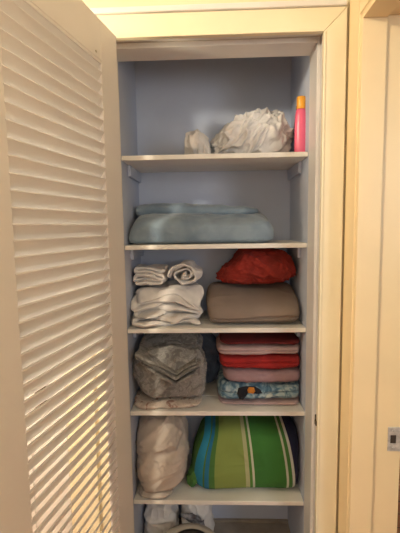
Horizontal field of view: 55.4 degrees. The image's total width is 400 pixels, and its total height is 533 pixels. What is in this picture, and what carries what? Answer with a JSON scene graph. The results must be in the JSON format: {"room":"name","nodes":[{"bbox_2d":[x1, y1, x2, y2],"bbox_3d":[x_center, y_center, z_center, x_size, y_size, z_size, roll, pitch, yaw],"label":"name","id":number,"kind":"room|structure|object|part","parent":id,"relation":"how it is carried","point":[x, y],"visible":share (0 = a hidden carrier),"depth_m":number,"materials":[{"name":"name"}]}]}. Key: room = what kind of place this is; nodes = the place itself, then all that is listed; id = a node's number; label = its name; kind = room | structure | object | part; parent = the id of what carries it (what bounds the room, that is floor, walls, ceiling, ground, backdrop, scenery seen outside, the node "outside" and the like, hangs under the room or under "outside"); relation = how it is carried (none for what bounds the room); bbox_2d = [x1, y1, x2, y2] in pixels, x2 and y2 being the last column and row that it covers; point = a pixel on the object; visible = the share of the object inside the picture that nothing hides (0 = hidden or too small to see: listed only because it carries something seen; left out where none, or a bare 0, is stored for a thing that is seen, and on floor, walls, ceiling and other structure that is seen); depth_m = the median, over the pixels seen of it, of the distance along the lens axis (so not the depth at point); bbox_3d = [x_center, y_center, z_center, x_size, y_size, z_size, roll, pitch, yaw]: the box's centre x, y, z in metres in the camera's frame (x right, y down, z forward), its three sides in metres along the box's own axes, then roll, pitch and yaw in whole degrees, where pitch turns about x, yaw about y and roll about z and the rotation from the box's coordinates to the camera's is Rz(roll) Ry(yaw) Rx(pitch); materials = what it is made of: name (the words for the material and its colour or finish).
{"room":"linen closet","nodes":[
{"label":"linen closet","id":0,"kind":"room"},
{"bbox_2d":[118,61,145,532],"bbox_3d":[-0.335,0.041,1.631,0.100,2.560,0.366,-1,6,2],"label":"wall","id":1,"kind":"structure","parent":0,"point":[126,70],"depth_m":1.58,"materials":[{"name":"paint"}]},
{"bbox_2d":[135,56,290,518],"bbox_3d":[0.072,0.015,1.823,0.900,2.560,0.050,-1,6,2],"label":"wall","id":2,"kind":"structure","parent":0,"point":[175,98],"depth_m":1.74,"materials":[{"name":"paint"}]},
{"bbox_2d":[122,152,307,182],"bbox_3d":[0.058,-0.407,1.590,0.699,0.064,0.328,-1,6,2],"label":"closet shelf","id":3,"kind":"object","parent":2,"relation":"attached to","point":[290,161],"visible":1,"depth_m":1.52,"materials":[{"name":"paint"}]},
{"bbox_2d":[184,129,210,153],"bbox_3d":[-0.010,-0.491,1.526,0.110,0.117,0.166,-1,6,2],"label":"cloth","id":4,"kind":"object","parent":3,"relation":"on","point":[196,142],"visible":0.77,"depth_m":1.47,"materials":[{"name":"white fabric"}]},
{"bbox_2d":[210,107,293,153],"bbox_3d":[0.211,-0.539,1.561,0.353,0.199,0.261,-1,6,2],"label":"plastic bag","id":5,"kind":"object","parent":3,"relation":"on","point":[258,130],"visible":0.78,"depth_m":1.47,"materials":[{"name":"white plastic"}]},
{"bbox_2d":[294,96,305,151],"bbox_3d":[0.388,-0.540,1.465,0.049,0.217,0.035,-1,6,2],"label":"lotion bottle","id":6,"kind":"object","parent":3,"relation":"on","point":[300,115],"visible":0.8,"depth_m":1.45,"materials":[{"name":"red plastic"}]},
{"bbox_2d":[125,240,306,259],"bbox_3d":[0.064,-0.070,1.624,0.699,0.064,0.328,-1,6,2],"label":"closet shelf","id":7,"kind":"object","parent":2,"relation":"attached to","point":[293,247],"visible":0.97,"depth_m":1.47,"materials":[{"name":"paint"}]},
{"bbox_2d":[129,203,273,243],"bbox_3d":[0.007,-0.189,1.620,0.597,0.174,0.299,-1,6,2],"label":"folded blanket","id":8,"kind":"object","parent":7,"relation":"on","point":[156,223],"visible":1,"depth_m":1.49,"materials":[{"name":"fabric"}]},
{"bbox_2d":[128,311,305,336],"bbox_3d":[0.069,0.258,1.657,0.699,0.064,0.328,-1,6,2],"label":"closet shelf","id":9,"kind":"object","parent":2,"relation":"attached to","point":[206,326],"visible":0.43,"depth_m":1.50,"materials":[{"name":"paint"}]},
{"bbox_2d":[130,280,203,327],"bbox_3d":[-0.135,0.150,1.626,0.322,0.162,0.301,-1,6,-4],"label":"towel","id":10,"kind":"object","parent":9,"relation":"on","point":[171,302],"visible":0.99,"depth_m":1.56,"materials":[{"name":"white fabric"}]},
{"bbox_2d":[133,264,168,285],"bbox_3d":[-0.210,0.036,1.645,0.152,0.088,0.202,-1,6,-1],"label":"towel","id":11,"kind":"object","parent":10,"relation":"on","point":[154,274],"visible":0.99,"depth_m":1.57,"materials":[{"name":"white fabric"}]},
{"bbox_2d":[167,260,202,284],"bbox_3d":[-0.059,0.021,1.645,0.150,0.093,0.220,0,6,7],"label":"towel","id":12,"kind":"object","parent":10,"relation":"on","point":[189,272],"visible":1,"depth_m":1.57,"materials":[{"name":"white fabric"}]},
{"bbox_2d":[206,281,299,322],"bbox_3d":[0.221,0.150,1.640,0.393,0.148,0.282,-1,6,2],"label":"pillow","id":13,"kind":"object","parent":9,"relation":"on","point":[277,302],"visible":0.94,"depth_m":1.54,"materials":[{"name":"beige fabric"}]},
{"bbox_2d":[216,248,295,284],"bbox_3d":[0.239,-0.005,1.646,0.341,0.154,0.266,-1,6,2],"label":"cloth","id":14,"kind":"object","parent":13,"relation":"on","point":[247,265],"visible":0.97,"depth_m":1.56,"materials":[{"name":"red fabric"}]},
{"bbox_2d":[131,379,304,415],"bbox_3d":[0.074,0.596,1.692,0.699,0.064,0.328,-1,6,2],"label":"closet shelf","id":15,"kind":"object","parent":2,"relation":"attached to","point":[210,405],"visible":0.27,"depth_m":1.54,"materials":[{"name":"paint"}]},
{"bbox_2d":[135,389,202,409],"bbox_3d":[-0.134,0.558,1.647,0.295,0.026,0.226,-1,6,2],"label":"floral cloth","id":16,"kind":"object","parent":15,"relation":"on","point":[142,401],"visible":0.6,"depth_m":1.56,"materials":[{"name":"beige fabric"}]},
{"bbox_2d":[133,333,206,398],"bbox_3d":[-0.128,0.416,1.609,0.318,0.260,0.279,-1,6,2],"label":"bedding","id":17,"kind":"object","parent":16,"relation":"on","point":[165,365],"visible":0.99,"depth_m":1.55,"materials":[{"name":"grey fabric"}]},
{"bbox_2d":[199,333,219,382],"bbox_3d":[0.000,0.422,1.790,0.187,0.263,0.102,-1,6,2],"label":"cloth","id":18,"kind":"object","parent":15,"relation":"on","point":[209,347],"visible":0.36,"depth_m":1.76,"materials":[{"name":"blue fabric"}]},
{"bbox_2d":[217,390,298,404],"bbox_3d":[0.248,0.552,1.676,0.349,0.020,0.233,-1,6,2],"label":"folded towel","id":19,"kind":"object","parent":15,"relation":"on","point":[256,401],"visible":0.38,"depth_m":1.58,"materials":[{"name":"pink fabric"}]},
{"bbox_2d":[217,369,298,399],"bbox_3d":[0.250,0.507,1.669,0.351,0.072,0.240,-1,6,2],"label":"folded towel","id":20,"kind":"object","parent":19,"relation":"on","point":[227,389],"visible":0.57,"depth_m":1.56,"materials":[{"name":"blue fabric"}]},
{"bbox_2d":[237,386,261,399],"bbox_3d":[0.203,0.518,1.561,0.103,0.056,0.011,-1,6,2],"label":"print","id":21,"kind":"object","parent":20,"relation":"attached to","point":[243,392],"depth_m":1.56,"materials":[{"name":"black fabric"}]},
{"bbox_2d":[248,387,254,393],"bbox_3d":[0.209,0.506,1.556,0.032,0.026,0.008,-1,6,2],"label":"print","id":22,"kind":"object","parent":20,"relation":"on","point":[251,390],"depth_m":1.55},
{"bbox_2d":[222,365,299,382],"bbox_3d":[0.260,0.441,1.661,0.326,0.060,0.233,-1,6,2],"label":"folded towel","id":23,"kind":"object","parent":20,"relation":"on","point":[246,375],"visible":0.56,"depth_m":1.55,"materials":[{"name":"pink fabric"}]},
{"bbox_2d":[219,352,299,368],"bbox_3d":[0.252,0.382,1.657,0.338,0.058,0.237,-1,6,2],"label":"folded towel","id":24,"kind":"object","parent":23,"relation":"on","point":[266,361],"visible":0.52,"depth_m":1.55,"materials":[{"name":"red fabric"}]},
{"bbox_2d":[216,336,299,354],"bbox_3d":[0.245,0.332,1.652,0.351,0.042,0.237,-1,6,2],"label":"folded towel","id":25,"kind":"object","parent":24,"relation":"on","point":[233,349],"visible":0.46,"depth_m":1.55,"materials":[{"name":"pink fabric"}]},
{"bbox_2d":[219,332,299,344],"bbox_3d":[0.251,0.300,1.650,0.335,0.022,0.231,-1,6,2],"label":"folded towel","id":26,"kind":"object","parent":25,"relation":"on","point":[291,338],"visible":0.71,"depth_m":1.58,"materials":[{"name":"red fabric"}]},
{"bbox_2d":[134,454,303,505],"bbox_3d":[0.080,0.978,1.730,0.699,0.064,0.328,-1,6,2],"label":"closet shelf","id":27,"kind":"object","parent":2,"relation":"attached to","point":[182,493],"visible":0.29,"depth_m":1.59,"materials":[{"name":"paint"}]},
{"bbox_2d":[136,415,190,498],"bbox_3d":[-0.161,0.787,1.682,0.241,0.333,0.285,-2,6,-9],"label":"pillow","id":28,"kind":"object","parent":27,"relation":"on","point":[163,447],"visible":0.9,"depth_m":1.58,"materials":[{"name":"beige fabric"}]},
{"bbox_2d":[186,416,298,488],"bbox_3d":[0.186,0.805,1.705,0.505,0.280,0.278,-1,6,2],"label":"striped cushion","id":29,"kind":"object","parent":27,"relation":"on","point":[228,451],"visible":0.92,"depth_m":1.59,"materials":[{"name":"green fabric"}]},
{"bbox_2d":[179,518,287,522],"bbox_3d":[0.090,1.279,1.921,0.700,0.012,0.012,-1,6,2],"label":"baseboard","id":30,"kind":"structure","parent":2,"relation":"attached to","point":[246,520],"depth_m":1.91,"materials":[{"name":"white wood"}]},
{"bbox_2d":[82,0,349,532],"bbox_3d":[-0.743,0.070,1.409,2.800,2.560,0.110,-1,6,2],"label":"wall","id":31,"kind":"structure","parent":0,"point":[90,3],"depth_m":1.25,"materials":[{"name":"paint"}]},
{"bbox_2d":[179,467,399,532],"bbox_3d":[0.209,1.405,1.004,5.500,0.056,5.300,-1,6,2],"label":"floor","id":32,"kind":"structure","parent":0,"point":[220,527],"depth_m":1.88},
{"bbox_2d":[144,504,178,532],"bbox_3d":[-0.179,1.181,1.798,0.170,0.240,0.194,-1,6,2],"label":"bag","id":33,"kind":"object","parent":32,"relation":"on","point":[159,518],"visible":0.58,"depth_m":1.73,"materials":[{"name":"white plastic"}]},
{"bbox_2d":[165,523,214,532],"bbox_3d":[-0.042,1.222,1.539,0.274,0.206,0.274,-1,6,2],"label":"tub","id":34,"kind":"object","parent":32,"relation":"on","point":[185,527],"visible":1,"depth_m":1.62,"materials":[{"name":"beige plastic"}]},
{"bbox_3d":[-0.037,1.127,1.533,0.176,0.016,0.176,-1,6,2],"label":"lid","id":35,"kind":"part","parent":34,"relation":"part of","materials":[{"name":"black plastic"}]},
{"bbox_2d":[181,504,214,530],"bbox_3d":[-0.013,1.175,1.802,0.165,0.246,0.215,-1,6,2],"label":"bag","id":36,"kind":"object","parent":32,"relation":"on","point":[200,514],"visible":0.61,"depth_m":1.74,"materials":[{"name":"white plastic"}]},
{"bbox_3d":[-0.029,1.133,1.711,0.120,0.038,0.042,25,6,-1],"label":"handle","id":37,"kind":"part","parent":36,"relation":"part of","materials":[{"name":"grey plastic"}]},
{"bbox_2d":[288,56,309,532],"bbox_3d":[0.464,0.031,1.603,0.100,2.560,0.366,-1,6,2],"label":"wall","id":38,"kind":"structure","parent":0,"point":[300,65],"depth_m":1.57,"materials":[{"name":"paint"}]},
{"bbox_3d":[0.527,0.212,-0.185,0.155,2.560,3.000,-1,6,2],"label":"wall","id":39,"kind":"structure","parent":0,"visible":0},
{"bbox_2d":[24,374,72,532],"bbox_3d":[-0.940,0.324,1.356,0.903,2.050,0.060,-1,6,2],"label":"door","id":40,"kind":"structure","parent":39,"relation":"in","point":[55,517],"depth_m":1.41,"materials":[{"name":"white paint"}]},
{"bbox_2d":[0,0,133,532],"bbox_3d":[-0.347,0.339,0.986,0.038,2.074,0.702,1,6,14],"label":"door","id":41,"kind":"structure","parent":39,"relation":"in","point":[63,303],"depth_m":0.94,"materials":[{"name":"white paint"}]},
{"bbox_3d":[-0.354,-0.634,0.918,0.032,0.125,0.402,1,6,14],"label":"rail","id":42,"kind":"part","parent":41,"relation":"part of","materials":[{"name":"white paint"}]},
{"bbox_2d":[64,0,399,532],"bbox_3d":[-0.418,0.294,0.926,2.139,2.200,1.167,-1,6,2],"label":"door frame","id":43,"kind":"structure","parent":39,"relation":"attached to","point":[374,450],"depth_m":1.24,"materials":[{"name":"beige paint"}]},
{"bbox_3d":[0.034,-0.829,1.223,0.862,0.020,0.024,-1,6,2],"label":"cap moulding","id":44,"kind":"part","parent":43,"relation":"part of","materials":[{"name":"white paint"}]},
{"bbox_3d":[0.641,0.564,1.244,0.053,0.082,0.004,-1,6,2],"label":"strike plate","id":45,"kind":"part","parent":43,"relation":"part of","materials":[{"name":"metal"}]}
]}

